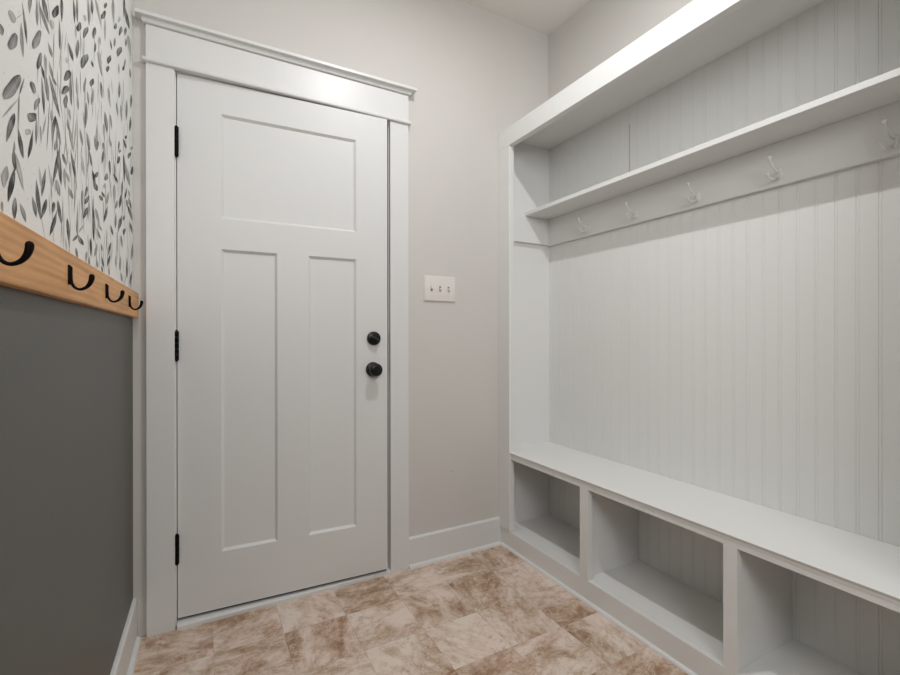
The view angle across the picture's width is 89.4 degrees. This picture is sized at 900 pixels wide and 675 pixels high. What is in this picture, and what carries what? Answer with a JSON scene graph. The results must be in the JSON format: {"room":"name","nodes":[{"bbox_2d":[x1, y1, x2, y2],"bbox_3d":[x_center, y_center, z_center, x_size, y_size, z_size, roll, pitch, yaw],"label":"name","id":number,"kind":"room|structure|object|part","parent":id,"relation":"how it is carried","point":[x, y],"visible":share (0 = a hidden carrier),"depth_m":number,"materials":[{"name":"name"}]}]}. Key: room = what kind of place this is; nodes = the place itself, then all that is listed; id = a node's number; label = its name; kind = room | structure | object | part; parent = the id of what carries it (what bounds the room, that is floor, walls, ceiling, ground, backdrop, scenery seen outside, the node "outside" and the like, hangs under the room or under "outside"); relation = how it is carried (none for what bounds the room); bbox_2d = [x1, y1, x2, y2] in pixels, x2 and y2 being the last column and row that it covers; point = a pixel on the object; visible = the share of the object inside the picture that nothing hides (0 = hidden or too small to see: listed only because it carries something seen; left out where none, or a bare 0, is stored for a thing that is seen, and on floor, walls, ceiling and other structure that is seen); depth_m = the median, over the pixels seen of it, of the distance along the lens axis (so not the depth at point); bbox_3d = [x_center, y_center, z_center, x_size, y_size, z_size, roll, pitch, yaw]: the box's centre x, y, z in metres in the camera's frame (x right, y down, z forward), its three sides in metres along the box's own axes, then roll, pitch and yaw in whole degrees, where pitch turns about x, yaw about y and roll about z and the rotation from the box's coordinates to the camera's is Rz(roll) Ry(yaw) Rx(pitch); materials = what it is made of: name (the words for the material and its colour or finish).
{"room":"mudroom","nodes":[
{"label":"mudroom","id":0,"kind":"room"},
{"bbox_2d":[0,0,132,674],"bbox_3d":[-0.417,-0.302,0.131,0.122,2.745,3.308,0,0,-28],"label":"wall","id":1,"kind":"structure","parent":0,"point":[66,66],"depth_m":0.87,"materials":[{"name":"grey paint"}]},
{"bbox_2d":[0,211,142,317],"bbox_3d":[-0.622,-0.112,0.714,0.056,0.088,2.032,0,0,-28],"label":"coat rack","id":2,"kind":"object","parent":1,"relation":"attached to","point":[30,262],"visible":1,"depth_m":0.74,"materials":[{"name":"brown wood"}]},
{"bbox_2d":[110,598,141,674],"bbox_3d":[-0.353,0.998,0.170,0.028,0.144,3.280,0,0,-28],"label":"baseboard","id":3,"kind":"structure","parent":1,"relation":"attached to","point":[127,653],"depth_m":1.46,"materials":[{"name":"white paint"}]},
{"bbox_3d":[-0.343,1.062,0.164,0.015,0.015,3.260,0,0,-28],"label":"shoe moulding","id":4,"kind":"part","parent":3,"relation":"part of","materials":[{"name":"white paint"}]},
{"bbox_2d":[133,0,547,636],"bbox_3d":[-0.360,-0.303,2.109,2.450,2.745,0.131,0,0,-29],"label":"wall","id":5,"kind":"structure","parent":0,"point":[475,72],"depth_m":2.20,"materials":[{"name":"beige paint"}]},
{"bbox_2d":[146,62,174,637],"bbox_3d":[-1.048,0.044,1.649,0.088,2.052,0.019,0,0,-29],"label":"trim","id":6,"kind":"structure","parent":5,"relation":"attached to","point":[160,80],"depth_m":1.64,"materials":[{"name":"white paint"}]},
{"bbox_2d":[175,71,177,626],"bbox_3d":[-1.050,0.034,1.732,0.020,2.071,0.127,0,0,-29],"label":"trim","id":7,"kind":"structure","parent":5,"relation":"attached to","point":[176,459],"depth_m":1.68,"materials":[{"name":"white paint"}]},
{"bbox_2d":[134,7,416,97],"bbox_3d":[-0.635,-1.133,1.857,1.076,0.028,0.049,0,0,-29],"label":"trim","id":8,"kind":"structure","parent":5,"relation":"attached to","point":[147,17],"depth_m":1.79,"materials":[{"name":"white paint"}]},
{"bbox_2d":[141,24,410,126],"bbox_3d":[-0.642,-1.058,1.871,1.016,0.120,0.019,0,0,-29],"label":"trim","id":9,"kind":"structure","parent":5,"relation":"attached to","point":[161,44],"depth_m":1.81,"materials":[{"name":"white paint"}]},
{"bbox_2d":[174,73,387,618],"bbox_3d":[-0.644,0.036,1.852,0.820,2.025,0.105,0,0,-26],"label":"door","id":10,"kind":"structure","parent":5,"relation":"in","point":[281,332],"depth_m":1.84,"materials":[{"name":"white paint"}]},
{"bbox_3d":[-0.327,0.141,1.984,0.065,0.065,0.062,0,0,-26],"label":"knob","id":11,"kind":"part","parent":10,"relation":"part of","materials":[{"name":"black metal"}]},
{"bbox_2d":[176,71,387,122],"bbox_3d":[-0.678,-0.991,1.935,0.830,0.022,0.127,0,0,-29],"label":"trim","id":12,"kind":"structure","parent":5,"relation":"attached to","point":[176,71],"depth_m":1.73,"materials":[{"name":"white paint"}]},
{"bbox_2d":[177,567,389,630],"bbox_3d":[-0.668,1.059,1.924,0.828,0.020,0.150,0,0,-29],"label":"trim","id":13,"kind":"structure","parent":5,"relation":"attached to","point":[195,620],"depth_m":1.81,"materials":[{"name":"white paint"}]},
{"bbox_2d":[387,122,388,566],"bbox_3d":[-0.302,0.033,2.140,0.023,2.071,0.127,0,0,-29],"label":"trim","id":14,"kind":"structure","parent":5,"relation":"attached to","point":[388,122],"depth_m":2.08,"materials":[{"name":"white paint"}]},
{"bbox_2d":[389,121,408,572],"bbox_3d":[-0.235,0.043,2.093,0.090,2.052,0.019,0,0,-29],"label":"trim","id":15,"kind":"structure","parent":5,"relation":"attached to","point":[398,132],"depth_m":2.08,"materials":[{"name":"white paint"}]},
{"bbox_2d":[424,275,454,301],"bbox_3d":[-0.047,-0.235,2.196,0.170,0.123,0.018,0,0,-29],"label":"light switch","id":16,"kind":"object","parent":5,"relation":"attached to","point":[436,288],"visible":1,"depth_m":2.19,"materials":[{"name":"white plastic"}]},
{"bbox_2d":[409,516,500,568],"bbox_3d":[0.037,1.000,2.235,0.520,0.136,0.030,0,0,-29],"label":"baseboard","id":17,"kind":"structure","parent":5,"relation":"attached to","point":[452,542],"depth_m":2.22,"materials":[{"name":"white paint"}]},
{"bbox_3d":[0.036,1.062,2.226,0.507,0.014,0.014,0,0,-29],"label":"shoe moulding","id":18,"kind":"part","parent":17,"relation":"part of","materials":[{"name":"white paint"}]},
{"bbox_2d":[134,545,687,674],"bbox_3d":[0.425,1.099,0.675,2.450,0.060,3.460,0,0,-29],"label":"floor","id":19,"kind":"structure","parent":0,"point":[489,611],"depth_m":1.64,"materials":[{"name":"tile"}]},
{"bbox_2d":[498,0,899,674],"bbox_3d":[0.821,0.004,1.671,0.341,2.127,1.769,0,0,-29],"label":"hall tree","id":20,"kind":"object","parent":19,"relation":"on","point":[699,232],"visible":1,"depth_m":1.61,"materials":[{"name":"white paint"}]},
{"bbox_3d":[0.415,0.005,2.450,0.306,2.125,0.014,0,0,-29],"label":"panel","id":21,"kind":"part","parent":20,"relation":"part of","materials":[{"name":"white paint"}]},
{"bbox_3d":[0.681,1.062,1.586,0.012,0.012,1.752,0,0,-29],"label":"shoe moulding","id":22,"kind":"part","parent":20,"relation":"part of","materials":[{"name":"white paint"}]},
{"bbox_3d":[0.693,1.024,1.601,0.023,0.089,1.769,0,0,-29],"label":"rail","id":23,"kind":"part","parent":20,"relation":"part of","materials":[{"name":"white paint"}]},
{"bbox_3d":[0.835,-1.047,1.679,0.306,0.020,1.740,0,0,-29],"label":"panel","id":24,"kind":"part","parent":20,"relation":"part of","materials":[{"name":"white paint"}]},
{"bbox_3d":[0.695,0.606,1.597,0.023,0.016,1.589,0,0,-29],"label":"rail","id":25,"kind":"part","parent":20,"relation":"part of","materials":[{"name":"white paint"}]},
{"bbox_2d":[523,68,899,219],"bbox_3d":[0.885,-0.654,1.707,0.182,0.019,1.740,0,0,-29],"label":"shelf","id":26,"kind":"object","parent":20,"relation":"attached to","point":[881,93],"depth_m":1.50,"materials":[{"name":"white paint"}]},
{"bbox_3d":[0.957,-0.572,1.746,0.019,0.143,1.740,0,0,-29],"label":"hook rail","id":27,"kind":"part","parent":20,"relation":"part of","materials":[{"name":"white paint"}]},
{"bbox_2d":[462,0,587,35],"bbox_3d":[0.421,-1.716,0.673,2.450,0.080,3.460,0,0,-29],"label":"ceiling","id":28,"kind":"structure","parent":0,"point":[542,16],"depth_m":2.33,"materials":[{"name":"white paint"}]},
{"bbox_2d":[548,0,692,99],"bbox_3d":[1.384,-0.305,1.108,0.108,2.745,3.300,0,0,-29],"label":"wall","id":29,"kind":"structure","parent":0,"point":[598,30],"depth_m":2.22,"materials":[{"name":"beige paint"}]}
]}

